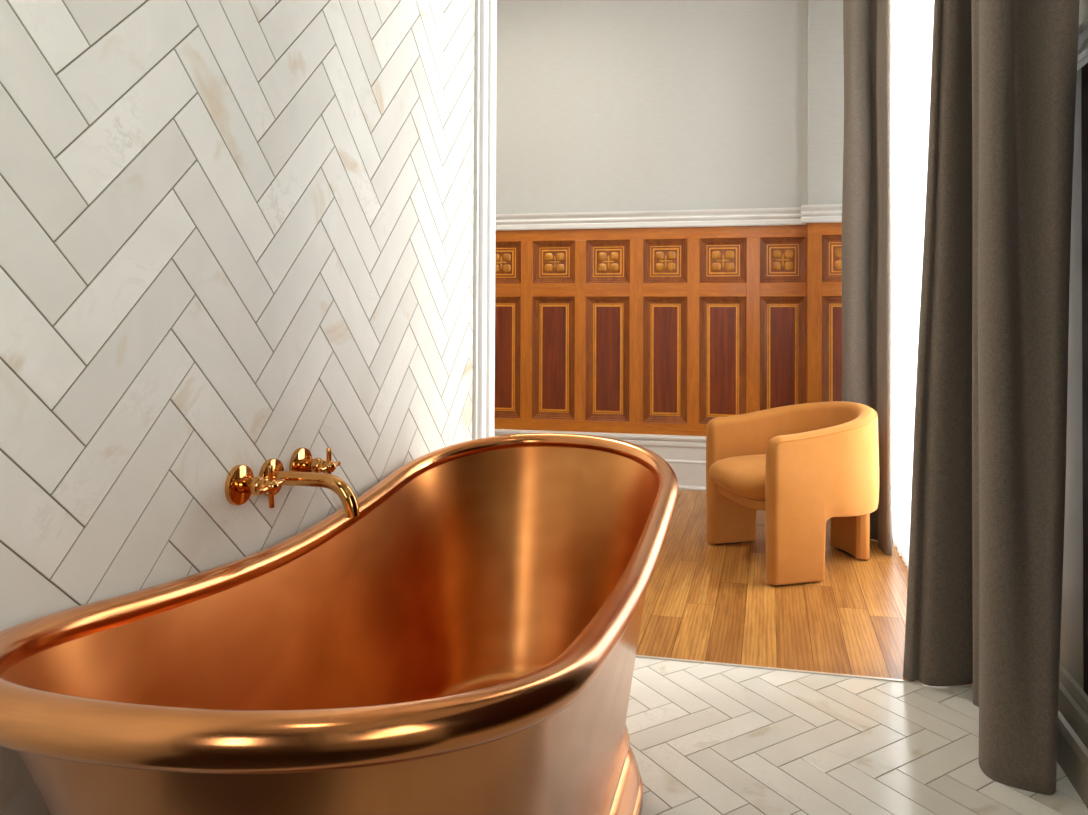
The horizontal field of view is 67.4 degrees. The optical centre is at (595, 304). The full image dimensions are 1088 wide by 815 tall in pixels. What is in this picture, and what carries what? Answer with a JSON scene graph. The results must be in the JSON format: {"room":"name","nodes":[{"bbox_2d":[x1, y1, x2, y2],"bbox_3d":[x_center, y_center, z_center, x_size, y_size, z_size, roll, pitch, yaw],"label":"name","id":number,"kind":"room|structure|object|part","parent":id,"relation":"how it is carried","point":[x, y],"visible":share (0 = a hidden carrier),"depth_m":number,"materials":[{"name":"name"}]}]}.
{"room":"bathroom","nodes":[
{"label":"bathroom","id":0,"kind":"room"},
{"bbox_2d":[0,0,474,814],"bbox_3d":[-0.761,-0.587,0.743,0.002,3.300,3.657,0,-1,12],"label":"wall","id":1,"kind":"structure","parent":0,"point":[233,233],"depth_m":1.33,"materials":[{"name":"tile"}]},
{"bbox_2d":[225,465,284,507],"bbox_3d":[-0.581,0.312,1.400,0.078,0.074,0.074,0,-1,12],"label":"tap","id":2,"kind":"object","parent":1,"relation":"attached to","point":[240,483],"visible":1,"depth_m":1.39,"materials":[{"name":"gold metal"}]},
{"bbox_3d":[-0.614,0.312,1.407,0.010,0.069,0.069,0,-1,12],"label":"wall plate","id":3,"kind":"part","parent":2,"relation":"part of","materials":[{"name":"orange metal"}]},
{"bbox_3d":[-0.586,0.312,1.401,0.049,0.033,0.033,0,-1,12],"label":"stem","id":4,"kind":"part","parent":2,"relation":"part of","materials":[{"name":"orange metal"}]},
{"bbox_3d":[-0.553,0.312,1.394,0.022,0.074,0.074,0,-1,12],"label":"cross handle","id":5,"kind":"part","parent":2,"relation":"part of","materials":[{"name":"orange metal"}]},
{"bbox_2d":[259,458,359,517],"bbox_3d":[-0.512,0.333,1.479,0.180,0.098,0.069,0,-1,12],"label":"spout","id":6,"kind":"object","parent":1,"relation":"attached to","point":[348,499],"visible":0.87,"depth_m":1.47,"materials":[{"name":"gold metal"}]},
{"bbox_3d":[-0.595,0.319,1.497,0.010,0.069,0.069,0,-1,12],"label":"wall plate","id":7,"kind":"part","parent":6,"relation":"part of","materials":[{"name":"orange metal"}]},
{"bbox_2d":[289,447,339,473],"bbox_3d":[-0.541,0.315,1.584,0.078,0.074,0.074,0,-1,12],"label":"tap","id":8,"kind":"object","parent":1,"relation":"attached to","point":[301,460],"visible":0.78,"depth_m":1.57,"materials":[{"name":"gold metal"}]},
{"bbox_3d":[-0.575,0.315,1.591,0.010,0.069,0.069,0,-1,12],"label":"wall plate","id":9,"kind":"part","parent":8,"relation":"part of","materials":[{"name":"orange metal"}]},
{"bbox_3d":[-0.546,0.315,1.585,0.049,0.033,0.033,0,-1,12],"label":"stem","id":10,"kind":"part","parent":8,"relation":"part of","materials":[{"name":"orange metal"}]},
{"bbox_3d":[-0.514,0.315,1.578,0.022,0.074,0.074,0,-1,12],"label":"cross handle","id":11,"kind":"part","parent":8,"relation":"part of","materials":[{"name":"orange metal"}]},
{"bbox_2d":[496,0,843,374],"bbox_3d":[-0.511,-0.528,5.240,5.000,3.300,0.224,0,-1,12],"label":"wall","id":12,"kind":"structure","parent":0,"point":[602,105],"depth_m":5.03,"materials":[{"name":"white paint"}]},
{"bbox_2d":[494,429,705,490],"bbox_3d":[-0.867,0.958,5.236,4.309,0.324,0.040,0,-1,12],"label":"baseboard","id":13,"kind":"structure","parent":12,"relation":"attached to","point":[686,455],"depth_m":4.93,"materials":[{"name":"white paint"}]},
{"bbox_2d":[496,207,806,230],"bbox_3d":[-0.861,-0.524,5.256,4.309,0.104,0.038,0,-1,12],"label":"trim","id":14,"kind":"structure","parent":12,"relation":"attached to","point":[751,216],"depth_m":4.99,"materials":[{"name":"white paint"}]},
{"bbox_2d":[495,223,841,435],"bbox_3d":[-1.245,0.163,5.357,6.086,1.271,0.126,0,-1,13],"label":"wainscoting","id":15,"kind":"structure","parent":12,"relation":"attached to","point":[716,331],"depth_m":5.01,"materials":[{"name":"orange wood"}]},
{"bbox_3d":[-0.612,0.339,5.222,0.277,0.774,0.022,0,-1,12],"label":"raised panel","id":16,"kind":"part","parent":15,"relation":"part of","materials":[{"name":"brown wood"}]},
{"bbox_3d":[-0.610,-0.266,5.229,0.277,0.269,0.022,0,-1,12],"label":"carved panel","id":17,"kind":"part","parent":15,"relation":"part of","materials":[{"name":"brown wood"}]},
{"bbox_3d":[-0.265,0.340,5.147,0.277,0.774,0.022,0,-1,12],"label":"raised panel","id":18,"kind":"part","parent":15,"relation":"part of","materials":[{"name":"brown wood"}]},
{"bbox_3d":[-0.262,-0.266,5.155,0.277,0.269,0.022,0,-1,12],"label":"carved panel","id":19,"kind":"part","parent":15,"relation":"part of","materials":[{"name":"brown wood"}]},
{"bbox_3d":[0.077,0.340,5.074,0.277,0.774,0.022,0,-1,12],"label":"raised panel","id":20,"kind":"part","parent":15,"relation":"part of","materials":[{"name":"brown wood"}]},
{"bbox_3d":[0.079,-0.265,5.082,0.277,0.269,0.022,0,-1,12],"label":"carved panel","id":21,"kind":"part","parent":15,"relation":"part of","materials":[{"name":"brown wood"}]},
{"bbox_3d":[0.428,0.341,4.999,0.270,0.774,0.022,0,-1,12],"label":"raised panel","id":22,"kind":"part","parent":15,"relation":"part of","materials":[{"name":"brown wood"}]},
{"bbox_3d":[0.431,-0.265,5.006,0.270,0.269,0.022,0,-1,12],"label":"carved panel","id":23,"kind":"part","parent":15,"relation":"part of","materials":[{"name":"brown wood"}]},
{"bbox_3d":[0.770,0.341,4.925,0.280,0.774,0.022,0,-1,12],"label":"raised panel","id":24,"kind":"part","parent":15,"relation":"part of","materials":[{"name":"brown wood"}]},
{"bbox_3d":[0.773,-0.265,4.933,0.280,0.269,0.022,0,-1,12],"label":"carved panel","id":25,"kind":"part","parent":15,"relation":"part of","materials":[{"name":"brown wood"}]},
{"bbox_3d":[1.116,0.341,4.851,0.267,0.774,0.022,0,-1,12],"label":"raised panel","id":26,"kind":"part","parent":15,"relation":"part of","materials":[{"name":"brown wood"}]},
{"bbox_3d":[1.118,-0.264,4.859,0.267,0.269,0.022,0,-1,12],"label":"carved panel","id":27,"kind":"part","parent":15,"relation":"part of","materials":[{"name":"brown wood"}]},
{"bbox_3d":[1.469,0.165,4.676,0.489,1.271,0.026,0,-1,12],"label":"pier rail","id":28,"kind":"part","parent":15,"relation":"part of","materials":[{"name":"orange wood"}]},
{"bbox_3d":[1.445,0.341,4.678,0.278,0.774,0.022,0,-1,12],"label":"raised panel","id":29,"kind":"part","parent":15,"relation":"part of","materials":[{"name":"brown wood"}]},
{"bbox_3d":[1.447,-0.265,4.686,0.278,0.269,0.022,0,-1,12],"label":"carved panel","id":30,"kind":"part","parent":15,"relation":"part of","materials":[{"name":"brown wood"}]},
{"bbox_2d":[801,204,841,222],"bbox_3d":[1.448,-0.523,4.658,0.525,0.104,0.038,0,-1,12],"label":"trim","id":31,"kind":"structure","parent":12,"relation":"attached to","point":[827,213],"depth_m":4.68,"materials":[{"name":"white paint"}]},
{"bbox_2d":[626,490,1087,814],"bbox_3d":[-1.075,1.093,3.049,4.820,0.002,4.520,0,-1,12],"label":"floor","id":32,"kind":"structure","parent":0,"point":[705,739],"depth_m":2.22,"materials":[{"name":"stone"}]},
{"bbox_2d":[0,433,677,814],"bbox_3d":[-0.247,0.705,1.420,0.691,0.738,1.600,0,-1,11],"label":"bathtub","id":33,"kind":"object","parent":32,"relation":"on","point":[465,642],"visible":1,"depth_m":1.26,"materials":[{"name":"orange metal"}]},
{"bbox_2d":[0,447,657,709],"bbox_3d":[-0.247,0.640,1.421,0.606,0.542,1.515,0,-1,11],"label":"basin","id":34,"kind":"object","parent":33,"relation":"in","point":[464,577],"depth_m":1.73,"materials":[{"name":"orange metal"}]},
{"bbox_2d":[706,401,878,585],"bbox_3d":[0.867,0.772,3.554,0.691,0.668,0.682,0,-1,-16],"label":"armchair","id":35,"kind":"object","parent":32,"relation":"on","point":[806,465],"visible":1,"depth_m":3.28,"materials":[{"name":"fabric"}]},
{"bbox_2d":[709,454,765,499],"bbox_3d":[0.845,0.737,3.548,0.645,0.126,0.502,0,-1,-16],"label":"seat cushion","id":36,"kind":"object","parent":35,"relation":"on","point":[740,476],"depth_m":3.43,"materials":[{"name":"fabric"}]},
{"bbox_3d":[0.865,0.818,3.553,0.596,0.040,0.494,0,-1,-16],"label":"seat","id":37,"kind":"part","parent":35,"relation":"part of","materials":[{"name":"fabric"}]},
{"bbox_3d":[1.136,0.980,3.627,0.075,0.244,0.252,0,-1,-16],"label":"leg","id":38,"kind":"part","parent":35,"relation":"part of","materials":[{"name":"fabric"}]},
{"bbox_2d":[636,655,972,688],"bbox_3d":[0.423,1.090,2.454,1.600,0.008,0.010,0,-1,12],"label":"trim","id":39,"kind":"structure","parent":32,"relation":"on","point":[638,656],"depth_m":2.42,"materials":[{"name":"metal"}]},
{"bbox_2d":[921,0,1087,48],"bbox_3d":[1.208,-0.568,1.621,0.200,3.300,6.600,0,-1,12],"label":"wall","id":40,"kind":"structure","parent":0,"point":[1083,8],"depth_m":1.97,"materials":[{"name":"grey paint"}]},
{"bbox_2d":[1060,68,1083,689],"bbox_3d":[1.168,0.175,2.002,0.033,1.445,0.250,0,-1,12],"label":"trim","id":41,"kind":"structure","parent":40,"relation":"attached to","point":[1071,639],"depth_m":1.93,"materials":[{"name":"grey paint"}]},
{"bbox_2d":[1057,663,1087,808],"bbox_3d":[0.796,0.965,0.363,0.071,0.200,3.610,0,-1,12],"label":"baseboard","id":42,"kind":"structure","parent":40,"relation":"attached to","point":[1072,729],"depth_m":1.86,"materials":[{"name":"grey paint"}]},
{"bbox_2d":[1077,18,1087,70],"bbox_3d":[0.993,-0.604,1.207,0.038,0.104,1.920,0,-1,12],"label":"trim","id":43,"kind":"structure","parent":40,"relation":"attached to","point":[1082,59],"depth_m":1.89,"materials":[{"name":"white paint"}]},
{"bbox_2d":[1081,63,1087,694],"bbox_3d":[0.963,0.162,1.069,0.043,1.445,1.658,0,-1,12],"label":"trim","id":44,"kind":"structure","parent":40,"relation":"attached to","point":[1084,70],"depth_m":1.86,"materials":[{"name":"brown wood"}]},
{"bbox_3d":[-2.311,-0.588,1.149,3.198,3.300,3.800,0,-1,12],"label":"wall partition","id":45,"kind":"structure","parent":0,"visible":0},
{"bbox_2d":[472,0,496,439],"bbox_3d":[-0.354,-0.561,2.600,0.036,3.300,0.146,0,-1,12],"label":"trim","id":46,"kind":"structure","parent":45,"relation":"attached to","point":[484,239],"depth_m":2.56,"materials":[{"name":"white paint"}]},
{"bbox_3d":[-1.161,-2.270,2.203,5.400,0.100,6.700,0,-1,12],"label":"ceiling","id":47,"kind":"structure","parent":0,"visible":0},
{"bbox_3d":[1.176,-2.076,2.988,0.080,0.247,2.380,0,-1,12],"label":"rail","id":48,"kind":"object","parent":47,"relation":"attached to","visible":0},
{"bbox_2d":[842,0,891,555],"bbox_3d":[1.264,-0.416,3.844,0.210,3.046,0.492,0,-1,12],"label":"curtain","id":49,"kind":"object","parent":48,"relation":"hanging from","point":[867,24],"visible":0.93,"depth_m":3.81,"materials":[{"name":"beige fabric"}]},
{"bbox_2d":[891,0,933,569],"bbox_3d":[1.286,-0.426,3.297,0.042,3.040,1.399,0,-1,12],"label":"window","id":50,"kind":"structure","parent":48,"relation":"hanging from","point":[912,20],"depth_m":3.40,"materials":[{"name":"white glass"}]},
{"bbox_2d":[903,0,1079,794],"bbox_3d":[1.029,-0.438,2.188,0.254,3.046,0.756,0,-1,0],"label":"curtain","id":51,"kind":"object","parent":48,"relation":"hanging from","point":[984,606],"visible":1,"depth_m":1.87,"materials":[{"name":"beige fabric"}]}
]}

